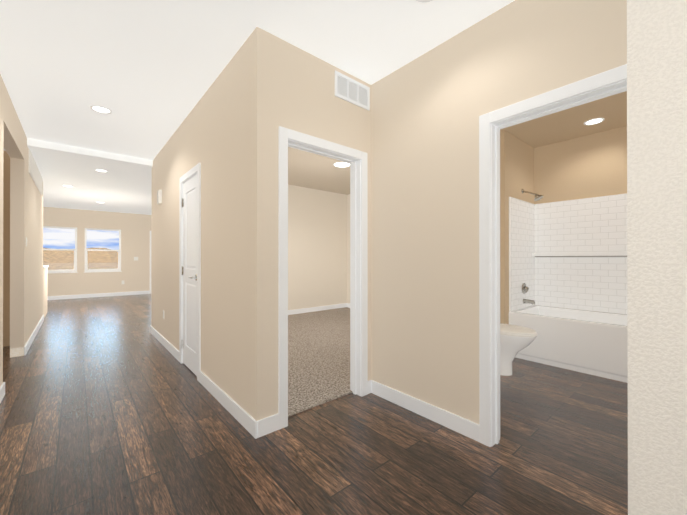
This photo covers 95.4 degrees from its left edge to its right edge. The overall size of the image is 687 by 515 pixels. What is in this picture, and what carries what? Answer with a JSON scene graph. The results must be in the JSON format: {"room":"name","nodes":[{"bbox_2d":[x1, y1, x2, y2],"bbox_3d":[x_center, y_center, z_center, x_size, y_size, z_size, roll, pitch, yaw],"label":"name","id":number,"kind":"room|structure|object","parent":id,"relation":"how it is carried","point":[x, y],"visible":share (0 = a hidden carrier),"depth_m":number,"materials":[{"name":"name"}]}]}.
{"room":"home hallway","nodes":[
{"label":"home hallway","id":0,"kind":"room"},
{"bbox_2d":[3,150,9,346],"bbox_3d":[-4.942,-0.168,3.997,1.110,2.740,0.120,0,0,-41],"label":"wall","id":1,"kind":"structure","parent":0,"point":[6,249],"depth_m":4.24,"materials":[{"name":"beige paint"}]},
{"bbox_2d":[0,74,47,385],"bbox_3d":[-3.020,-0.171,2.693,0.120,2.740,11.000,0,0,-41],"label":"wall","id":2,"kind":"structure","parent":0,"point":[26,263],"depth_m":3.80,"materials":[{"name":"beige paint"}]},
{"bbox_2d":[0,382,4,402],"bbox_3d":[-1.182,1.138,0.643,0.015,0.112,5.500,0,0,-41],"label":"baseboard","id":3,"kind":"structure","parent":2,"relation":"attached to","point":[2,388],"depth_m":2.63,"materials":[{"name":"white wood"}]},
{"bbox_2d":[20,315,43,355],"bbox_3d":[-4.827,1.148,4.910,0.015,0.112,2.845,0,0,-41],"label":"baseboard","id":4,"kind":"structure","parent":2,"relation":"attached to","point":[30,340],"depth_m":4.42,"materials":[{"name":"white wood"}]},
{"bbox_2d":[28,148,42,194],"bbox_3d":[-4.818,-1.286,4.908,0.018,0.320,2.000,0,0,-41],"label":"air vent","id":5,"kind":"structure","parent":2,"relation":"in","point":[34,173],"depth_m":4.61,"materials":[{"name":"beige paint"}]},
{"bbox_2d":[4,138,152,214],"bbox_3d":[-5.125,-1.485,7.408,10.000,0.090,6.500,0,0,-41],"label":"ceiling","id":6,"kind":"structure","parent":0,"point":[123,184],"depth_m":5.78,"materials":[{"name":"white paint"}]},
{"bbox_2d":[94,169,107,171],"bbox_3d":[-4.022,-1.442,5.194,0.186,0.006,0.186,0,0,-41],"label":"recessed light","id":7,"kind":"object","parent":6,"relation":"in","point":[100,170],"visible":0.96,"depth_m":5.18,"materials":[{"name":"white plastic"}]},
{"bbox_2d":[43,207,151,295],"bbox_3d":[-7.571,-0.154,9.668,2.820,2.740,0.120,0,0,-41],"label":"wall","id":8,"kind":"structure","parent":0,"point":[135,240],"depth_m":9.74,"materials":[{"name":"beige paint"}]},
{"bbox_2d":[43,226,77,272],"bbox_3d":[-8.285,-0.220,9.026,0.940,1.349,0.110,0,0,-41],"label":"window","id":9,"kind":"structure","parent":8,"relation":"in","point":[75,265],"depth_m":9.21,"materials":[{"name":"white plastic"}]},
{"bbox_2d":[48,291,149,298],"bbox_3d":[-8.770,1.157,8.552,5.950,0.112,0.015,0,0,-41],"label":"baseboard","id":10,"kind":"structure","parent":8,"relation":"attached to","point":[132,292],"depth_m":9.60,"materials":[{"name":"white wood"}]},
{"bbox_2d":[84,228,121,272],"bbox_3d":[-7.471,-0.218,9.721,0.940,1.349,0.110,0,0,-41],"label":"window","id":11,"kind":"structure","parent":8,"relation":"in","point":[87,270],"depth_m":9.69,"materials":[{"name":"white plastic"}]},
{"bbox_2d":[151,37,248,413],"bbox_3d":[-1.822,-0.169,3.631,0.120,2.740,3.730,0,0,-41],"label":"wall","id":12,"kind":"structure","parent":0,"point":[224,130],"depth_m":2.68,"materials":[{"name":"beige paint"}]},
{"bbox_2d":[157,190,161,204],"bbox_3d":[-2.614,-0.857,4.435,0.041,0.190,0.130,0,0,-41],"label":"box","id":13,"kind":"object","parent":12,"relation":"attached to","point":[159,197],"visible":1,"depth_m":4.39,"materials":[{"name":"white plastic"}]},
{"bbox_2d":[150,326,178,360],"bbox_3d":[-2.476,1.147,4.289,0.015,0.112,1.855,0,0,-41],"label":"baseboard","id":14,"kind":"structure","parent":12,"relation":"attached to","point":[156,334],"depth_m":4.14,"materials":[{"name":"white wood"}]},
{"bbox_2d":[182,174,196,375],"bbox_3d":[-1.631,0.176,3.305,0.089,2.025,0.612,0,0,-41],"label":"closet door","id":15,"kind":"structure","parent":12,"relation":"in","point":[189,272],"depth_m":3.32,"materials":[{"name":"white wood"}]},
{"bbox_2d":[179,163,200,381],"bbox_3d":[-1.578,0.143,3.345,0.152,2.115,0.760,0,0,-41],"label":"door frame","id":16,"kind":"structure","parent":12,"relation":"attached to","point":[191,173],"depth_m":3.05,"materials":[{"name":"white wood"}]},
{"bbox_2d":[199,370,263,438],"bbox_3d":[-0.978,1.142,2.540,0.019,0.112,1.250,0,0,-41],"label":"baseboard","id":17,"kind":"structure","parent":12,"relation":"attached to","point":[252,426],"depth_m":2.33,"materials":[{"name":"white wood"}]},
{"bbox_2d":[263,417,267,426],"bbox_3d":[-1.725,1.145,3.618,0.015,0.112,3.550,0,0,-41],"label":"baseboard","id":18,"kind":"structure","parent":12,"relation":"attached to","point":[265,419],"depth_m":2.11,"materials":[{"name":"white wood"}]},
{"bbox_2d":[249,27,370,420],"bbox_3d":[-0.159,-0.172,2.519,1.205,2.740,0.120,0,0,-41],"label":"wall","id":19,"kind":"structure","parent":0,"point":[266,84],"depth_m":2.16,"materials":[{"name":"beige paint"}]},
{"bbox_2d":[278,126,367,429],"bbox_3d":[-0.167,0.141,2.512,0.865,2.115,0.152,0,0,-41],"label":"door frame","id":20,"kind":"structure","parent":19,"relation":"attached to","point":[354,158],"depth_m":2.69,"materials":[{"name":"white wood"}]},
{"bbox_2d":[335,70,369,110],"bbox_3d":[0.080,-1.401,2.639,0.390,0.200,0.012,0,0,-41],"label":"air vent","id":21,"kind":"object","parent":19,"relation":"in","point":[352,91],"visible":1,"depth_m":2.63,"materials":[{"name":"white metal"}]},
{"bbox_2d":[0,0,626,194],"bbox_3d":[-2.787,-1.580,4.671,10.400,0.112,14.100,0,0,-41],"label":"ceiling","id":22,"kind":"structure","parent":0,"point":[146,72],"depth_m":2.37,"materials":[{"name":"white paint"}]},
{"bbox_2d":[90,105,111,113],"bbox_3d":[-2.522,-1.536,3.253,0.186,0.006,0.186,0,0,-41],"label":"recessed light","id":23,"kind":"object","parent":22,"relation":"in","point":[100,109],"visible":1,"depth_m":3.25,"materials":[{"name":"white plastic"}]},
{"bbox_2d":[333,162,349,167],"bbox_3d":[-0.020,-1.520,5.127,0.296,0.006,0.296,0,0,-41],"label":"recessed light","id":24,"kind":"object","parent":22,"relation":"in","point":[342,164],"visible":0.88,"depth_m":5.11,"materials":[{"name":"white plastic"}]},
{"bbox_2d":[416,0,432,2],"bbox_3d":[0.484,-1.540,1.796,0.186,0.006,0.186,0,0,-41],"label":"recessed light","id":25,"kind":"object","parent":22,"relation":"in","point":[423,1],"visible":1,"depth_m":1.88,"materials":[{"name":"white"}]},
{"bbox_2d":[584,118,604,124],"bbox_3d":[2.810,-1.524,3.507,0.186,0.006,0.186,0,0,-41],"label":"recessed light","id":26,"kind":"object","parent":22,"relation":"in","point":[594,121],"visible":0.98,"depth_m":3.51,"materials":[{"name":"white plastic"}]},
{"bbox_2d":[0,294,627,514],"bbox_3d":[-2.787,1.234,4.664,10.400,0.060,14.100,0,0,-41],"label":"floor","id":27,"kind":"structure","parent":0,"point":[110,405],"depth_m":1.98,"materials":[{"name":"brown wood"}]},
{"bbox_2d":[500,323,537,375],"bbox_3d":[1.628,0.783,3.284,0.420,0.835,0.719,0,0,-41],"label":"toilet","id":28,"kind":"object","parent":27,"relation":"on","point":[515,340],"visible":0.31,"depth_m":3.09,"materials":[{"name":"white ceramic"}]},
{"bbox_2d":[509,193,627,382],"bbox_3d":[2.843,0.230,3.478,0.857,1.942,1.574,0,0,-41],"label":"shower","id":29,"kind":"object","parent":27,"relation":"on","point":[571,255],"visible":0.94,"depth_m":3.82,"materials":[{"name":"white tile"}]},
{"bbox_2d":[522,283,528,293],"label":"tub valve","id":30,"kind":"object","parent":29,"relation":"attached to","point":[525,288],"depth_m":4.04,"materials":[{"name":"silver metal"}]},
{"bbox_2d":[523,299,534,304],"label":"tub faucet","id":31,"kind":"object","parent":29,"relation":"attached to","point":[524,300],"depth_m":4.01,"materials":[{"name":"silver metal"}]},
{"bbox_2d":[288,184,346,309],"bbox_3d":[-1.454,-0.162,6.318,3.930,2.740,0.119,0,0,-41],"label":"wall","id":32,"kind":"structure","parent":0,"point":[317,248],"depth_m":6.97,"materials":[{"name":"beige paint"}]},
{"bbox_2d":[288,303,347,314],"bbox_3d":[-1.409,1.152,6.262,3.930,0.112,0.019,0,0,-41],"label":"baseboard","id":33,"kind":"structure","parent":32,"relation":"attached to","point":[304,310],"depth_m":6.94,"materials":[{"name":"white wood"}]},
{"bbox_2d":[288,307,351,416],"bbox_3d":[-0.236,1.197,4.889,3.928,0.014,3.629,0,0,-41],"label":"floor","id":34,"kind":"structure","parent":0,"point":[318,357],"depth_m":3.67,"materials":[{"name":"beige carpet"}]},
{"bbox_2d":[347,194,349,302],"bbox_3d":[1.258,-0.162,6.261,0.120,2.740,3.730,0,0,-41],"label":"wall","id":35,"kind":"structure","parent":0,"point":[348,248],"depth_m":7.50,"materials":[{"name":"beige paint"}]},
{"bbox_2d":[371,0,626,423],"bbox_3d":[0.890,-0.173,2.126,0.120,2.740,1.840,0,0,-41],"label":"wall","id":36,"kind":"structure","parent":0,"point":[429,108],"depth_m":2.22,"materials":[{"name":"beige paint"}]},
{"bbox_2d":[368,380,478,441],"bbox_3d":[0.560,1.142,2.397,0.025,0.112,0.995,0,0,-41],"label":"baseboard","id":37,"kind":"structure","parent":36,"relation":"attached to","point":[468,428],"depth_m":2.32,"materials":[{"name":"white wood"}]},
{"bbox_2d":[479,64,626,446],"bbox_3d":[1.229,0.139,1.728,0.152,2.115,0.905,0,0,-41],"label":"door frame","id":38,"kind":"structure","parent":36,"relation":"attached to","point":[611,82],"depth_m":1.98,"materials":[{"name":"white wood"}]},
{"bbox_2d":[500,130,533,323],"bbox_3d":[2.176,-0.167,4.270,1.070,2.740,0.490,0,0,-41],"label":"wall","id":39,"kind":"structure","parent":0,"point":[516,165],"depth_m":3.81,"materials":[{"name":"beige paint"}]},
{"bbox_2d":[521,189,542,200],"bbox_3d":[2.417,-0.806,3.996,0.112,0.183,0.241,0,0,-41],"label":"shower head","id":40,"kind":"object","parent":39,"relation":"attached to","point":[537,197],"visible":1,"depth_m":3.96},
{"bbox_2d":[534,126,626,314],"bbox_3d":[3.256,-0.169,3.752,0.120,2.740,1.700,0,0,-41],"label":"wall","id":41,"kind":"structure","parent":0,"point":[591,165],"depth_m":3.94,"materials":[{"name":"beige paint"}]},
{"bbox_2d":[627,0,686,514],"bbox_3d":[1.553,-0.177,0.422,1.085,2.740,1.608,0,0,-41],"label":"wall","id":42,"kind":"structure","parent":0,"point":[657,228],"depth_m":0.65,"materials":[{"name":"paint"}]},
{"label":"outside","id":43,"kind":"structure","parent":0,"visible":0},
{"bbox_2d":[43,263,117,269],"bbox_3d":[-134.028,2.030,156.773,300.000,0.100,387.500,0,0,-41],"label":"ground","id":44,"kind":"structure","parent":43,"point":[61,266],"depth_m":60.48,"materials":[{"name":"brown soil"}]},
{"bbox_2d":[43,248,117,262],"bbox_3d":[-120.226,-1.775,140.624,400.000,7.429,90.000,0,0,-41],"label":"hills","id":45,"kind":"structure","parent":44,"relation":"on","point":[58,256],"depth_m":118.19,"materials":[{"name":"brown plant"}]},
{"bbox_3d":[-5.898,-1.175,11.100,1.580,0.690,0.120,0,0,-41],"label":"wall","id":46,"kind":"structure","parent":0,"visible":0},
{"bbox_2d":[149,231,150,293],"bbox_3d":[-5.883,0.160,11.079,1.720,2.120,0.106,0,0,-41],"label":"door frame","id":47,"kind":"structure","parent":46,"relation":"in","point":[150,265],"depth_m":10.50,"materials":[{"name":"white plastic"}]}
]}

